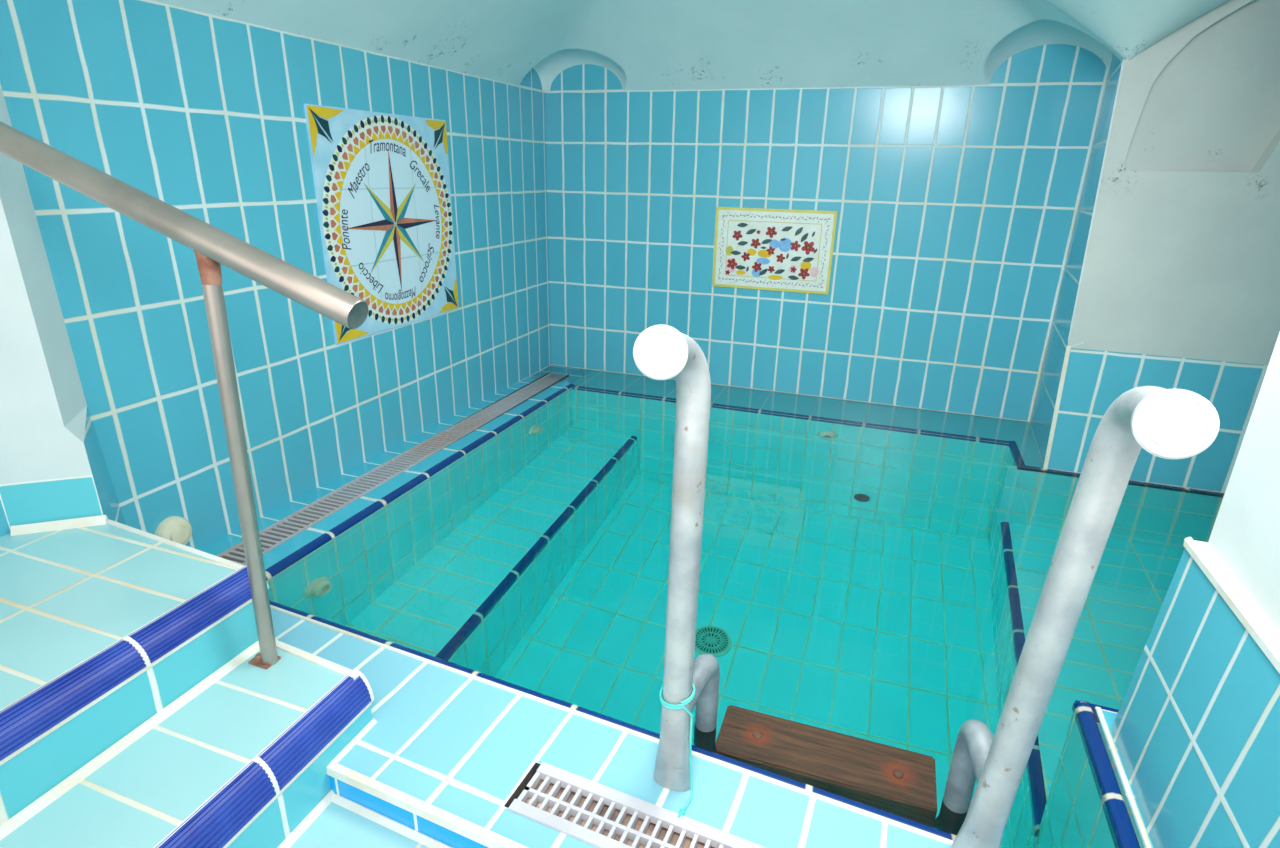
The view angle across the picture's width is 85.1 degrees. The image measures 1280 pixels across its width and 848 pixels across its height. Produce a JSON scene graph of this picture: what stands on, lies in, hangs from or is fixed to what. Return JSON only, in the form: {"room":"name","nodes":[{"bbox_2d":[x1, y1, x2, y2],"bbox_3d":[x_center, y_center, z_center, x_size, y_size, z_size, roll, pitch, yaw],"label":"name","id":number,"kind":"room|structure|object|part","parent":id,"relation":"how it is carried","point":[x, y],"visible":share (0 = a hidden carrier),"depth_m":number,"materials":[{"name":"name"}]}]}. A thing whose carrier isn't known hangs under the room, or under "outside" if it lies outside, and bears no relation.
{"room":"indoor swimming pool","nodes":[
{"label":"indoor swimming pool","id":0,"kind":"room"},
{"bbox_2d":[0,83,125,536],"bbox_3d":[-1.312,-0.256,0.555,0.130,1.960,1.560,8,21,18],"label":"wall","id":1,"kind":"structure","parent":0,"point":[54,473],"depth_m":1.29,"materials":[{"name":"paint"}]},
{"bbox_2d":[0,519,257,825],"bbox_3d":[-1.151,0.591,0.743,0.542,0.327,1.466,8,21,18],"label":"step","id":2,"kind":"structure","parent":0,"point":[67,595],"depth_m":1.11,"materials":[{"name":"tile"}]},
{"bbox_2d":[0,565,268,765],"bbox_3d":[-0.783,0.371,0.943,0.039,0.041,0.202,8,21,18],"label":"trim","id":3,"kind":"structure","parent":2,"relation":"attached to","point":[27,719],"depth_m":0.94,"materials":[{"name":"blue tile"}]},
{"bbox_2d":[128,566,251,662],"bbox_3d":[-0.711,0.304,1.132,0.039,0.041,0.210,8,21,18],"label":"trim","id":4,"kind":"structure","parent":2,"relation":"attached to","point":[174,628],"depth_m":1.11,"materials":[{"name":"blue tile"}]},
{"bbox_2d":[0,639,376,847],"bbox_3d":[-0.791,0.690,0.612,0.245,0.165,1.414,8,21,18],"label":"step","id":5,"kind":"structure","parent":0,"point":[135,792],"depth_m":1.01,"materials":[{"name":"tile"}]},
{"bbox_2d":[0,121,367,668],"bbox_3d":[-0.769,-0.054,1.079,0.874,0.935,0.041,8,21,18],"label":"handrail","id":6,"kind":"object","parent":5,"relation":"on","point":[213,247],"visible":1,"depth_m":0.96,"materials":[{"name":"metal"}]},
{"bbox_3d":[-0.608,0.083,1.066,0.056,0.693,0.024,8,21,18],"label":"post","id":7,"kind":"part","parent":6,"relation":"part of","materials":[{"name":"metal"}]},
{"bbox_3d":[-0.640,0.399,1.189,0.040,0.012,0.030,8,21,18],"label":"plate","id":8,"kind":"part","parent":6,"relation":"part of","materials":[{"name":"metal"}]},
{"bbox_2d":[156,761,275,847],"bbox_3d":[-0.568,0.536,0.904,0.033,0.054,0.200,8,21,18],"label":"trim","id":9,"kind":"structure","parent":5,"relation":"attached to","point":[231,809],"depth_m":0.93,"materials":[{"name":"blue tile"}]},
{"bbox_2d":[153,669,373,847],"bbox_3d":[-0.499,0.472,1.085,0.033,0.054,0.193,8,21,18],"label":"trim","id":10,"kind":"structure","parent":5,"relation":"attached to","point":[300,744],"depth_m":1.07,"materials":[{"name":"blue tile"}]},
{"bbox_2d":[0,0,550,549],"bbox_3d":[-0.768,-0.600,2.233,0.001,1.480,2.080,8,21,18],"label":"wall","id":11,"kind":"structure","parent":0,"point":[202,114],"depth_m":1.69,"materials":[{"name":"tile"}]},
{"bbox_2d":[155,516,191,544],"bbox_3d":[-1.076,0.256,1.618,0.031,0.080,0.080,8,21,18],"label":"wall cap","id":12,"kind":"object","parent":11,"relation":"attached to","point":[172,528],"visible":0.72,"depth_m":1.60,"materials":[{"name":"beige plastic"}]},
{"bbox_2d":[304,104,458,344],"bbox_3d":[-0.771,-0.629,2.196,0.009,0.640,0.622,8,21,18],"label":"picture","id":13,"kind":"object","parent":11,"relation":"attached to","point":[382,180],"visible":0.98,"depth_m":2.15,"materials":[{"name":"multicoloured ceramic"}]},
{"bbox_2d":[290,793,452,847],"bbox_3d":[-0.512,0.831,0.446,1.810,0.005,1.340,10,22,22],"label":"floor","id":14,"kind":"structure","parent":0,"point":[345,823],"depth_m":1.05,"materials":[{"name":"tile"}]},
{"bbox_2d":[200,372,570,569],"bbox_3d":[-0.732,0.125,2.297,0.221,0.055,2.400,8,21,18],"label":"pool edge","id":15,"kind":"structure","parent":0,"point":[285,549],"depth_m":2.11,"materials":[{"name":"tile"}]},
{"bbox_2d":[265,458,451,579],"bbox_3d":[-0.820,0.317,1.723,0.025,0.033,1.200,8,21,18],"label":"trim","id":16,"kind":"structure","parent":15,"relation":"attached to","point":[282,564],"depth_m":1.85,"materials":[{"name":"blue tile"}]},
{"bbox_2d":[216,374,561,565],"bbox_3d":[-0.739,0.123,2.276,0.096,0.040,2.167,8,21,18],"label":"drain grate","id":17,"kind":"object","parent":15,"relation":"in","point":[283,530],"visible":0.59,"depth_m":2.09,"materials":[{"name":"plastic"}]},
{"bbox_2d":[447,384,573,461],"bbox_3d":[-0.458,-0.017,2.674,0.025,0.041,0.943,8,21,18],"label":"trim","id":18,"kind":"structure","parent":15,"relation":"attached to","point":[455,456],"depth_m":2.53,"materials":[{"name":"blue tile"}]},
{"bbox_2d":[270,605,953,847],"bbox_3d":[-0.264,0.557,1.153,1.960,0.066,0.275,10,22,22],"label":"deck","id":19,"kind":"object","parent":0,"point":[447,753],"visible":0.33,"depth_m":1.10,"materials":[{"name":"tile"}]},
{"bbox_2d":[269,600,956,840],"bbox_3d":[-0.120,0.512,1.239,1.712,0.034,0.020,10,22,22],"label":"trim","id":20,"kind":"structure","parent":19,"relation":"attached to","point":[854,803],"depth_m":1.19,"materials":[{"name":"blue tile"}]},
{"bbox_2d":[508,762,765,847],"bbox_3d":[0.214,0.626,0.918,0.850,0.017,0.095,10,22,22],"label":"drain grate","id":21,"kind":"object","parent":19,"relation":"in","point":[710,836],"visible":1,"depth_m":1.02,"materials":[{"name":"plastic"}]},
{"bbox_2d":[633,325,1219,847],"bbox_3d":[0.293,0.337,0.998,0.535,0.991,0.413,8,21,18],"label":"pool ladder","id":22,"kind":"object","parent":19,"relation":"on","point":[1163,422],"visible":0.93,"depth_m":0.84,"materials":[{"name":"white metal"}]},
{"bbox_2d":[659,684,694,817],"bbox_3d":[0.061,0.479,1.038,0.052,0.183,0.091,-8,22,-24],"label":"cord","id":23,"kind":"object","parent":22,"relation":"attached to","point":[684,702],"visible":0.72,"depth_m":1.02,"materials":[{"name":"teal plastic"}]},
{"bbox_3d":[0.042,0.228,0.923,0.065,0.729,0.128,8,21,18],"label":"rail","id":24,"kind":"part","parent":22,"relation":"part of","materials":[{"name":"silver metal"}]},
{"bbox_3d":[0.455,0.294,0.779,0.092,0.722,0.158,8,21,18],"label":"rail","id":25,"kind":"part","parent":22,"relation":"part of","materials":[{"name":"silver metal"}]},
{"bbox_2d":[150,0,1228,91],"bbox_3d":[0.266,-1.091,0.808,2.700,0.900,3.600,8,21,18],"label":"ceiling","id":26,"kind":"structure","parent":0,"point":[646,44],"depth_m":2.33,"materials":[{"name":"paint"}]},
{"bbox_2d":[266,365,1224,847],"bbox_3d":[0.465,0.644,2.190,2.700,0.892,2.111,8,21,18],"label":"water","id":27,"kind":"object","parent":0,"point":[872,578],"visible":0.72,"depth_m":1.64,"materials":[{"name":"teal liquid"}]},
{"bbox_2d":[545,44,1107,421],"bbox_3d":[0.564,-0.808,2.825,2.085,1.440,0.001,8,21,18],"label":"wall","id":28,"kind":"structure","parent":0,"point":[956,206],"depth_m":2.77,"materials":[{"name":"tile"}]},
{"bbox_2d":[712,207,837,294],"bbox_3d":[0.542,-0.713,2.862,0.485,0.325,0.009,8,21,18],"label":"picture","id":29,"kind":"object","parent":28,"relation":"attached to","point":[787,250],"visible":1,"depth_m":2.86,"materials":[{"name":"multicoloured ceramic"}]},
{"bbox_3d":[0.388,-0.673,2.931,0.045,0.046,0.001,8,21,18],"label":"flower","id":30,"kind":"part","parent":29,"relation":"part of","materials":[{"name":"red tile"}]},
{"bbox_3d":[0.404,-0.780,2.886,0.042,0.041,0.001,8,21,18],"label":"flower","id":31,"kind":"part","parent":29,"relation":"part of","materials":[{"name":"red tile"}]},
{"bbox_3d":[0.439,-0.696,2.903,0.037,0.038,0.001,8,21,18],"label":"flower","id":32,"kind":"part","parent":29,"relation":"part of","materials":[{"name":"red tile"}]},
{"bbox_3d":[0.477,-0.743,2.872,0.042,0.042,0.001,8,21,18],"label":"flower","id":33,"kind":"part","parent":29,"relation":"part of","materials":[{"name":"red tile"}]},
{"bbox_3d":[0.486,-0.652,2.901,0.041,0.042,0.001,8,21,18],"label":"flower","id":34,"kind":"part","parent":29,"relation":"part of","materials":[{"name":"red tile"}]},
{"bbox_3d":[0.536,-0.711,2.861,0.035,0.035,0.001,8,21,18],"label":"flower","id":35,"kind":"part","parent":29,"relation":"part of","materials":[{"name":"red tile"}]},
{"bbox_3d":[0.543,-0.638,2.884,0.029,0.029,0.001,8,21,18],"label":"flower","id":36,"kind":"part","parent":29,"relation":"part of","materials":[{"name":"red tile"}]},
{"bbox_3d":[0.535,-0.779,2.837,0.046,0.045,0.001,8,21,18],"label":"flower","id":37,"kind":"part","parent":29,"relation":"part of","materials":[{"name":"red tile"}]},
{"bbox_3d":[0.577,-0.679,2.857,0.037,0.037,0.001,8,21,18],"label":"flower","id":38,"kind":"part","parent":29,"relation":"part of","materials":[{"name":"red tile"}]},
{"bbox_3d":[0.629,-0.721,2.822,0.041,0.042,0.001,8,21,18],"label":"flower","id":39,"kind":"part","parent":29,"relation":"part of","materials":[{"name":"red tile"}]},
{"bbox_3d":[0.669,-0.612,2.845,0.046,0.045,0.001,8,21,18],"label":"flower","id":40,"kind":"part","parent":29,"relation":"part of","materials":[{"name":"red tile"}]},
{"bbox_3d":[0.677,-0.708,2.808,0.054,0.054,0.001,8,21,18],"label":"flower","id":41,"kind":"part","parent":29,"relation":"part of","materials":[{"name":"red tile"}]},
{"bbox_2d":[1030,54,1122,464],"bbox_3d":[1.425,-0.581,2.295,0.049,1.430,0.506,9,21,21],"label":"wall","id":42,"kind":"structure","parent":0,"point":[1041,417],"depth_m":2.30,"materials":[{"name":"tile"}]},
{"bbox_2d":[1095,706,1152,847],"bbox_3d":[1.060,0.667,0.839,0.754,0.003,0.680,8,21,18],"label":"floor","id":43,"kind":"structure","parent":0,"point":[1106,718],"depth_m":1.12,"materials":[{"name":"tile"}]},
{"bbox_2d":[1043,0,1279,847],"bbox_3d":[1.095,-0.014,0.633,0.742,2.470,3.169,8,21,18],"label":"wall","id":44,"kind":"structure","parent":0,"point":[1179,286],"depth_m":1.90,"materials":[{"name":"paint"}]},
{"bbox_2d":[1075,700,1118,712],"bbox_3d":[1.163,0.571,1.155,0.783,0.033,0.010,8,21,18],"label":"trim","id":45,"kind":"structure","parent":44,"relation":"attached to","point":[1093,706],"depth_m":1.26,"materials":[{"name":"blue tile"}]},
{"bbox_2d":[1076,701,1139,847],"bbox_3d":[0.689,0.627,0.970,0.025,0.033,0.688,8,21,18],"label":"trim","id":46,"kind":"structure","parent":44,"relation":"attached to","point":[1126,834],"depth_m":1.11,"materials":[{"name":"blue tile"}]},
{"bbox_2d":[1183,537,1279,673],"bbox_3d":[0.503,0.452,0.237,0.007,0.016,1.773,8,21,18],"label":"trim","id":47,"kind":"structure","parent":44,"relation":"attached to","point":[1264,641],"depth_m":0.87,"materials":[{"name":"white tile"}]}
]}

